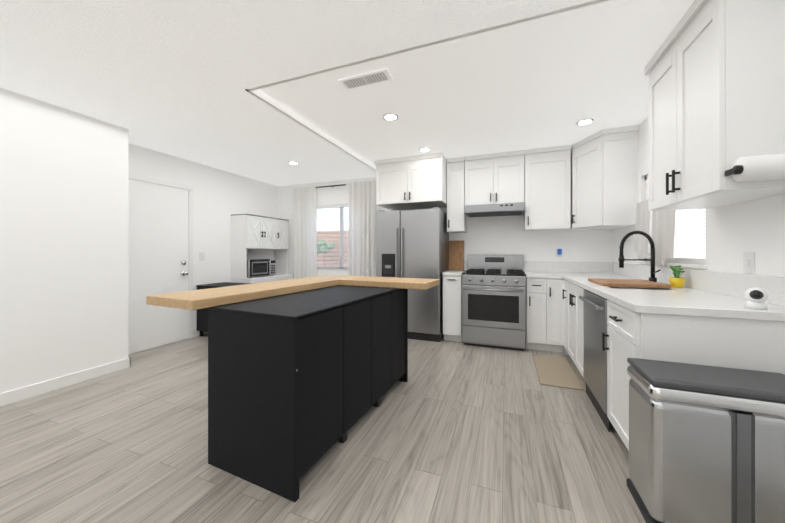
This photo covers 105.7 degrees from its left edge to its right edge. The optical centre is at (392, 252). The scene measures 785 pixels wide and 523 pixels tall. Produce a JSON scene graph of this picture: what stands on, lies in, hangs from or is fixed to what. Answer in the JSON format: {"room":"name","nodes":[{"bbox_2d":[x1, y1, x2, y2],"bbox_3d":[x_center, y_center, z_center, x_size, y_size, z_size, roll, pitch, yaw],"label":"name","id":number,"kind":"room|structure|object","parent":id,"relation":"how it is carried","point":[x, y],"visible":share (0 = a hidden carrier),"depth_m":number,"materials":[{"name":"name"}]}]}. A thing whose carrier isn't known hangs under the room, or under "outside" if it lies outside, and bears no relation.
{"room":"kitchen","nodes":[
{"label":"kitchen","id":0,"kind":"room"},
{"bbox_2d":[0,88,128,392],"bbox_3d":[-3.814,-0.141,0.774,0.450,2.640,5.040,0,0,21],"label":"wall","id":1,"kind":"structure","parent":0,"point":[64,206],"depth_m":2.58,"materials":[{"name":"white paint"}]},
{"bbox_2d":[0,357,130,406],"bbox_3d":[-3.594,1.129,0.698,0.014,0.100,5.054,0,0,21],"label":"baseboard","id":2,"kind":"structure","parent":1,"relation":"attached to","point":[22,393],"depth_m":2.57,"materials":[{"name":"white wood"}]},
{"bbox_2d":[128,143,277,354],"bbox_3d":[-3.601,-0.141,2.106,0.100,2.640,7.880,0,0,21],"label":"wall","id":3,"kind":"structure","parent":0,"point":[220,197],"depth_m":4.38,"materials":[{"name":"white paint"}]},
{"bbox_2d":[128,172,192,353],"bbox_3d":[-2.909,0.130,3.656,0.085,2.100,0.980,0,0,21],"label":"entry door","id":4,"kind":"structure","parent":3,"relation":"in","point":[160,250],"depth_m":3.71,"materials":[{"name":"white"}]},
{"bbox_2d":[193,329,207,336],"bbox_3d":[-2.488,1.130,4.865,0.014,0.100,1.670,0,0,21],"label":"baseboard","id":5,"kind":"structure","parent":3,"relation":"attached to","point":[195,333],"depth_m":4.17,"materials":[{"name":"white wood"}]},
{"bbox_2d":[199,252,204,260],"bbox_3d":[-2.723,0.060,4.254,0.011,0.120,0.080,0,0,21],"label":"light switch","id":6,"kind":"object","parent":3,"relation":"attached to","point":[201,256],"visible":1,"depth_m":4.25,"materials":[{"name":"white plastic"}]},
{"bbox_2d":[0,333,645,522],"bbox_3d":[-1.054,1.209,1.135,5.550,0.060,7.880,0,0,21],"label":"floor","id":7,"kind":"structure","parent":0,"point":[453,432],"depth_m":1.73,"materials":[{"name":"grey wood"}]},
{"bbox_2d":[196,282,252,335],"bbox_3d":[-2.294,0.820,4.234,0.806,0.720,0.461,0,0,21],"label":"side table","id":8,"kind":"object","parent":7,"relation":"on","point":[202,320],"visible":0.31,"depth_m":4.12,"materials":[{"name":"black"}]},
{"bbox_2d":[231,214,292,282],"bbox_3d":[-2.173,0.293,5.061,0.458,1.775,0.950,0,0,21],"label":"hutch","id":9,"kind":"object","parent":7,"relation":"on","point":[257,237],"visible":0.6,"depth_m":4.83,"materials":[{"name":"white wood"}]},
{"bbox_2d":[247,259,275,277],"bbox_3d":[-2.244,0.254,4.916,0.358,0.290,0.562,0,0,21],"label":"microwave","id":10,"kind":"object","parent":9,"relation":"in","point":[260,267],"visible":0.77,"depth_m":4.80,"materials":[{"name":"silver metal"}]},
{"bbox_2d":[208,283,407,501],"bbox_3d":[-0.445,0.741,2.187,0.728,0.878,1.501,0,0,21],"label":"kitchen island","id":11,"kind":"object","parent":7,"relation":"on","point":[305,374],"depth_m":1.59,"materials":[{"name":"black wood"}]},
{"bbox_2d":[146,275,353,310],"bbox_3d":[-0.871,0.279,2.416,0.529,0.058,1.752,0,0,21],"label":"island countertop","id":12,"kind":"structure","parent":11,"relation":"on","point":[210,299],"depth_m":1.88,"materials":[{"name":"beige wood"}]},
{"bbox_2d":[338,276,439,290],"bbox_3d":[-0.027,0.276,2.752,0.858,0.052,0.470,0,0,21],"label":"island countertop","id":13,"kind":"structure","parent":11,"relation":"on","point":[363,281],"depth_m":2.60,"materials":[{"name":"beige wood"}]},
{"bbox_2d":[376,207,448,341],"bbox_3d":[0.299,0.294,4.322,0.910,1.773,0.710,0,0,21],"label":"fridge","id":14,"kind":"object","parent":7,"relation":"on","point":[412,243],"visible":0.73,"depth_m":4.00,"materials":[{"name":"silver metal"}]},
{"bbox_2d":[442,273,461,341],"bbox_3d":[0.885,0.743,4.168,0.244,0.876,0.620,0,0,21],"label":"base cabinet","id":15,"kind":"object","parent":7,"relation":"on","point":[452,282],"depth_m":3.89,"materials":[{"name":"white wood"}]},
{"bbox_2d":[446,269,465,272],"bbox_3d":[0.883,0.285,4.163,0.248,0.040,0.630,0,0,21],"label":"countertop","id":16,"kind":"structure","parent":15,"relation":"on","point":[450,271],"depth_m":4.11,"materials":[{"name":"white stone"}]},
{"bbox_2d":[449,240,463,269],"bbox_3d":[0.951,0.043,4.424,0.220,0.438,0.098,0,0,21],"label":"cutting board","id":17,"kind":"object","parent":16,"relation":"on","point":[456,255],"visible":0.98,"depth_m":4.41,"materials":[{"name":"brown wood"}]},
{"bbox_2d":[462,255,525,350],"bbox_3d":[1.331,0.608,3.912,0.740,1.145,0.743,0,0,21],"label":"range","id":18,"kind":"object","parent":7,"relation":"on","point":[493,301],"visible":1,"depth_m":3.65,"materials":[{"name":"silver metal"}]},
{"bbox_2d":[525,273,541,349],"bbox_3d":[1.837,0.743,3.805,0.262,0.876,0.620,0,0,21],"label":"base cabinet","id":19,"kind":"object","parent":7,"relation":"on","point":[533,285],"depth_m":3.54,"materials":[{"name":"white wood"}]},
{"bbox_2d":[542,277,557,351],"bbox_3d":[1.981,0.743,3.739,0.242,0.876,0.641,0,0,21],"label":"base cabinet","id":20,"kind":"object","parent":7,"relation":"on","point":[549,285],"depth_m":3.48,"materials":[{"name":"white wood"}]},
{"bbox_2d":[526,273,561,276],"bbox_3d":[1.890,0.285,3.781,0.382,0.040,0.633,0,0,21],"label":"countertop","id":21,"kind":"structure","parent":20,"relation":"on","point":[527,274],"depth_m":3.55,"materials":[{"name":"white stone"}]},
{"bbox_2d":[532,354,583,390],"bbox_3d":[1.622,1.173,2.978,0.340,0.012,0.830,0,0,21],"label":"kitchen rug","id":22,"kind":"object","parent":7,"relation":"on","point":[555,371],"visible":0.96,"depth_m":2.89,"materials":[{"name":"beige fabric"}]},
{"bbox_2d":[558,277,565,353],"bbox_3d":[2.220,0.742,3.196,0.694,0.876,0.288,0,0,21],"label":"base cabinet","id":23,"kind":"object","parent":7,"relation":"on","point":[561,280],"depth_m":3.43,"materials":[{"name":"white wood"}]},
{"bbox_2d":[578,285,621,418],"bbox_3d":[1.822,0.742,2.118,0.670,0.876,0.718,0,0,21],"label":"dishwasher","id":24,"kind":"object","parent":7,"relation":"on","point":[599,334],"depth_m":2.28,"materials":[{"name":"silver metal"}]},
{"bbox_2d":[566,281,649,367],"bbox_3d":[2.072,0.742,2.775,0.670,0.876,0.803,0,0,21],"label":"base cabinet","id":25,"kind":"object","parent":7,"relation":"on","point":[571,289],"depth_m":2.92,"materials":[{"name":"white wood"}]},
{"bbox_2d":[602,297,784,450],"bbox_3d":[1.629,0.742,1.613,0.670,0.876,0.480,0,0,21],"label":"base cabinet","id":26,"kind":"object","parent":7,"relation":"on","point":[708,341],"depth_m":1.46,"materials":[{"name":"white wood"}]},
{"bbox_2d":[562,273,784,320],"bbox_3d":[2.016,0.284,2.632,0.672,0.040,2.692,0,0,21],"label":"countertop","id":27,"kind":"structure","parent":26,"relation":"on","point":[671,302],"depth_m":1.60,"materials":[{"name":"white stone"}]},
{"bbox_2d":[588,278,670,287],"bbox_3d":[1.915,0.251,2.454,0.420,0.025,0.460,0,0,21],"label":"cutting board","id":28,"kind":"object","parent":27,"relation":"on","point":[627,283],"visible":1,"depth_m":2.31,"materials":[{"name":"brown wood"}]},
{"bbox_2d":[618,231,660,281],"bbox_3d":[2.096,0.039,2.527,0.267,0.452,0.129,0,0,21],"label":"faucet","id":29,"kind":"object","parent":27,"relation":"on","point":[621,259],"visible":0.98,"depth_m":2.53,"materials":[{"name":"black metal"}]},
{"bbox_2d":[669,265,684,287],"bbox_3d":[2.128,0.180,2.225,0.094,0.167,0.104,0,0,21],"label":"plant pot","id":30,"kind":"object","parent":27,"relation":"on","point":[676,281],"visible":1,"depth_m":2.21,"materials":[{"name":"yellow ceramic"}]},
{"bbox_2d":[745,288,767,308],"bbox_3d":[1.717,0.215,1.402,0.070,0.097,0.079,0,0,21],"label":"security camera","id":31,"kind":"object","parent":27,"relation":"on","point":[756,297],"visible":1,"depth_m":1.39,"materials":[{"name":"white plastic"}]},
{"bbox_2d":[626,358,784,522],"bbox_3d":[1.387,0.853,1.251,0.572,0.652,0.335,0,0,21],"label":"trash can","id":32,"kind":"object","parent":7,"relation":"on","point":[706,444],"visible":1,"depth_m":1.19,"materials":[{"name":"silver metal"}]},
{"bbox_2d":[0,0,694,185],"bbox_3d":[-1.054,-1.335,1.136,5.350,0.161,7.680,0,0,21],"label":"ceiling","id":33,"kind":"structure","parent":0,"point":[255,90],"depth_m":2.13,"materials":[{"name":"white paint"}]},
{"bbox_2d":[288,161,298,164],"bbox_3d":[-1.395,-1.255,4.187,0.150,0.009,0.150,0,0,21],"label":"recessed light","id":34,"kind":"object","parent":33,"relation":"in","point":[293,163],"visible":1,"depth_m":4.19,"materials":[{"name":"white plastic"}]},
{"bbox_2d":[338,68,392,89],"bbox_3d":[-0.204,-1.307,2.257,0.400,0.016,0.140,0,0,21],"label":"ceiling vent","id":35,"kind":"object","parent":33,"relation":"in","point":[367,79],"visible":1,"depth_m":2.24,"materials":[{"name":"silver metal"}]},
{"bbox_2d":[383,113,397,120],"bbox_3d":[-0.020,-1.310,2.882,0.150,0.009,0.150,0,0,21],"label":"recessed light","id":36,"kind":"object","parent":33,"relation":"in","point":[390,116],"visible":1,"depth_m":2.86,"materials":[{"name":"white plastic"}]},
{"bbox_2d":[419,147,430,151],"bbox_3d":[0.415,-1.310,3.797,0.150,0.009,0.150,0,0,21],"label":"recessed light","id":37,"kind":"object","parent":33,"relation":"in","point":[425,149],"visible":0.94,"depth_m":3.78,"materials":[{"name":"white plastic"}]},
{"bbox_2d":[576,118,593,125],"bbox_3d":[1.938,-1.310,2.992,0.150,0.009,0.150,0,0,21],"label":"recessed light","id":38,"kind":"object","parent":33,"relation":"in","point":[585,121],"visible":0.96,"depth_m":2.97,"materials":[{"name":"white plastic"}]},
{"bbox_2d":[278,177,613,275],"bbox_3d":[0.381,-0.140,4.762,5.450,2.640,0.120,0,0,21],"label":"wall","id":39,"kind":"structure","parent":0,"point":[499,235],"depth_m":4.23,"materials":[{"name":"white paint"}]},
{"bbox_2d":[316,184,345,187],"bbox_3d":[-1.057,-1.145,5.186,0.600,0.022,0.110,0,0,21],"label":"curtain rod","id":40,"kind":"object","parent":39,"relation":"attached to","point":[331,186],"visible":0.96,"depth_m":5.13,"materials":[{"name":"black metal"}]},
{"bbox_2d":[292,186,316,278],"bbox_3d":[-1.601,-0.022,5.388,0.540,2.325,0.067,0,0,21],"label":"curtain","id":41,"kind":"object","parent":40,"relation":"hanging from","point":[304,239],"visible":0.62,"depth_m":5.38,"materials":[{"name":"white fabric"}]},
{"bbox_2d":[348,180,377,276],"bbox_3d":[-0.498,-0.022,4.969,0.580,2.325,0.067,0,0,21],"label":"curtain","id":42,"kind":"object","parent":40,"relation":"hanging from","point":[362,208],"visible":0.67,"depth_m":4.97,"materials":[{"name":"white fabric"}]},
{"bbox_2d":[317,204,347,270],"bbox_3d":[-1.022,-0.255,5.277,1.280,1.170,0.096,0,0,21],"label":"window","id":43,"kind":"structure","parent":39,"relation":"in","point":[326,267],"depth_m":5.25,"materials":[{"name":"white"}]},
{"bbox_2d":[374,152,446,210],"bbox_3d":[0.306,-0.996,4.369,0.970,0.633,0.664,0,0,21],"label":"upper cabinet","id":44,"kind":"object","parent":39,"relation":"attached to","point":[412,182],"visible":0.96,"depth_m":4.09,"materials":[{"name":"white wood"}]},
{"bbox_2d":[446,157,466,232],"bbox_3d":[0.930,-0.801,4.281,0.242,1.023,0.384,0,0,21],"label":"upper cabinet","id":45,"kind":"object","parent":39,"relation":"attached to","point":[456,219],"visible":1,"depth_m":4.14,"materials":[{"name":"white wood"}]},
{"bbox_2d":[464,150,524,204],"bbox_3d":[1.400,-0.971,4.102,0.755,0.683,0.384,0,0,21],"label":"upper cabinet","id":46,"kind":"object","parent":39,"relation":"attached to","point":[494,178],"visible":0.92,"depth_m":3.95,"materials":[{"name":"white wood"}]},
{"bbox_2d":[464,202,524,216],"bbox_3d":[1.383,-0.569,4.050,0.740,0.111,0.488,0,0,21],"label":"range hood","id":47,"kind":"object","parent":46,"relation":"attached to","point":[499,209],"visible":1,"depth_m":3.85,"materials":[{"name":"silver metal"}]},
{"bbox_2d":[524,145,570,230],"bbox_3d":[1.997,-0.801,3.875,0.512,1.023,0.384,0,0,21],"label":"upper cabinet","id":48,"kind":"object","parent":39,"relation":"attached to","point":[547,188],"visible":0.96,"depth_m":3.73,"materials":[{"name":"white wood"}]},
{"bbox_2d":[556,249,561,256],"bbox_3d":[2.230,0.005,3.969,0.070,0.110,0.044,0,0,21],"label":"outlet","id":49,"kind":"object","parent":39,"relation":"attached to","point":[558,252],"visible":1,"depth_m":3.96,"materials":[{"name":"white plastic"}]},
{"bbox_2d":[523,261,613,272],"bbox_3d":[2.314,0.195,3.949,1.054,0.140,0.018,0,0,21],"label":"backsplash","id":50,"kind":"structure","parent":39,"relation":"attached to","point":[528,266],"depth_m":3.92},
{"bbox_2d":[614,117,784,277],"bbox_3d":[1.502,-0.141,0.162,0.120,2.640,7.680,0,0,21],"label":"wall","id":51,"kind":"structure","parent":0,"point":[733,232],"depth_m":1.77,"materials":[{"name":"white paint"}]},
{"bbox_2d":[568,125,638,229],"bbox_3d":[2.422,-0.802,3.510,0.540,1.023,0.763,0,0,21],"label":"upper cabinet","id":52,"kind":"object","parent":51,"relation":"attached to","point":[604,179],"visible":0.98,"depth_m":3.19,"materials":[{"name":"white wood"}]},
{"bbox_2d":[638,175,706,268],"bbox_3d":[2.375,-0.328,2.525,0.110,0.885,1.080,0,0,21],"label":"window","id":53,"kind":"structure","parent":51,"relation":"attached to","point":[687,262],"depth_m":2.31,"materials":[{"name":"white"}]},
{"bbox_2d":[614,262,784,304],"bbox_3d":[2.319,0.194,2.507,0.018,0.140,2.674,0,0,21],"label":"backsplash","id":54,"kind":"structure","parent":51,"relation":"attached to","point":[732,284],"depth_m":1.89,"materials":[{"name":"white stone"}]},
{"bbox_2d":[644,0,784,210],"bbox_3d":[1.811,-0.802,1.687,0.384,1.023,0.790,0,0,21],"label":"upper cabinet","id":55,"kind":"object","parent":51,"relation":"attached to","point":[714,70],"visible":1,"depth_m":1.44,"materials":[{"name":"white wood"}]},
{"bbox_2d":[725,153,784,181],"bbox_3d":[1.675,-0.366,1.271,0.322,0.108,0.120,0,0,21],"label":"paper towel","id":56,"kind":"object","parent":55,"relation":"attached to","point":[759,168],"visible":0.98,"depth_m":1.26,"materials":[{"name":"white paper"}]},
{"bbox_2d":[743,252,754,273],"bbox_3d":[2.010,0.059,1.680,0.011,0.120,0.080,0,0,21],"label":"light switch","id":57,"kind":"object","parent":51,"relation":"attached to","point":[749,262],"visible":1,"depth_m":1.67,"materials":[{"name":"white plastic"}]},
{"label":"outside","id":58,"kind":"structure","parent":0,"visible":0},
{"bbox_3d":[-0.651,1.731,6.337,10.000,0.100,2.070,0,0,21],"label":"ground","id":59,"kind":"structure","parent":58,"visible":0},
{"bbox_2d":[317,240,333,265],"bbox_3d":[-1.748,0.678,7.527,0.472,2.007,0.407,0,0,21],"label":"shrub","id":60,"kind":"object","parent":59,"relation":"on","point":[322,248],"depth_m":7.50,"materials":[{"name":"green plant"}]},
{"bbox_2d":[317,230,347,266],"bbox_3d":[-0.264,0.556,7.351,8.000,2.250,0.100,0,0,21],"label":"fence","id":61,"kind":"object","parent":59,"relation":"on","point":[332,238],"depth_m":7.79,"materials":[{"name":"brown wood"}]},
{"bbox_3d":[2.324,-0.480,2.550,0.010,0.010,1.130,0,0,21],"label":"curtain rod","id":62,"kind":"object","parent":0,"visible":0},
{"bbox_2d":[634,199,651,261],"bbox_3d":[2.416,-0.203,2.884,0.045,0.585,0.380,0,0,21],"label":"curtain","id":63,"kind":"object","parent":62,"relation":"hanging from","point":[643,223],"visible":0.85,"depth_m":2.88,"materials":[{"name":"fabric"}]},
{"bbox_2d":[651,210,675,266],"bbox_3d":[2.270,-0.183,2.501,0.045,0.625,0.400,0,0,21],"label":"curtain","id":64,"kind":"object","parent":62,"relation":"hanging from","point":[663,231],"visible":0.62,"depth_m":2.47,"materials":[{"name":"fabric"}]},
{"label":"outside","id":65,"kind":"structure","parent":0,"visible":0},
{"bbox_2d":[674,209,704,257],"bbox_3d":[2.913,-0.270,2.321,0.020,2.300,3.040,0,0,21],"label":"window pane","id":66,"kind":"structure","parent":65,"point":[689,248],"depth_m":3.25,"materials":[{"name":"glass"}]}
]}

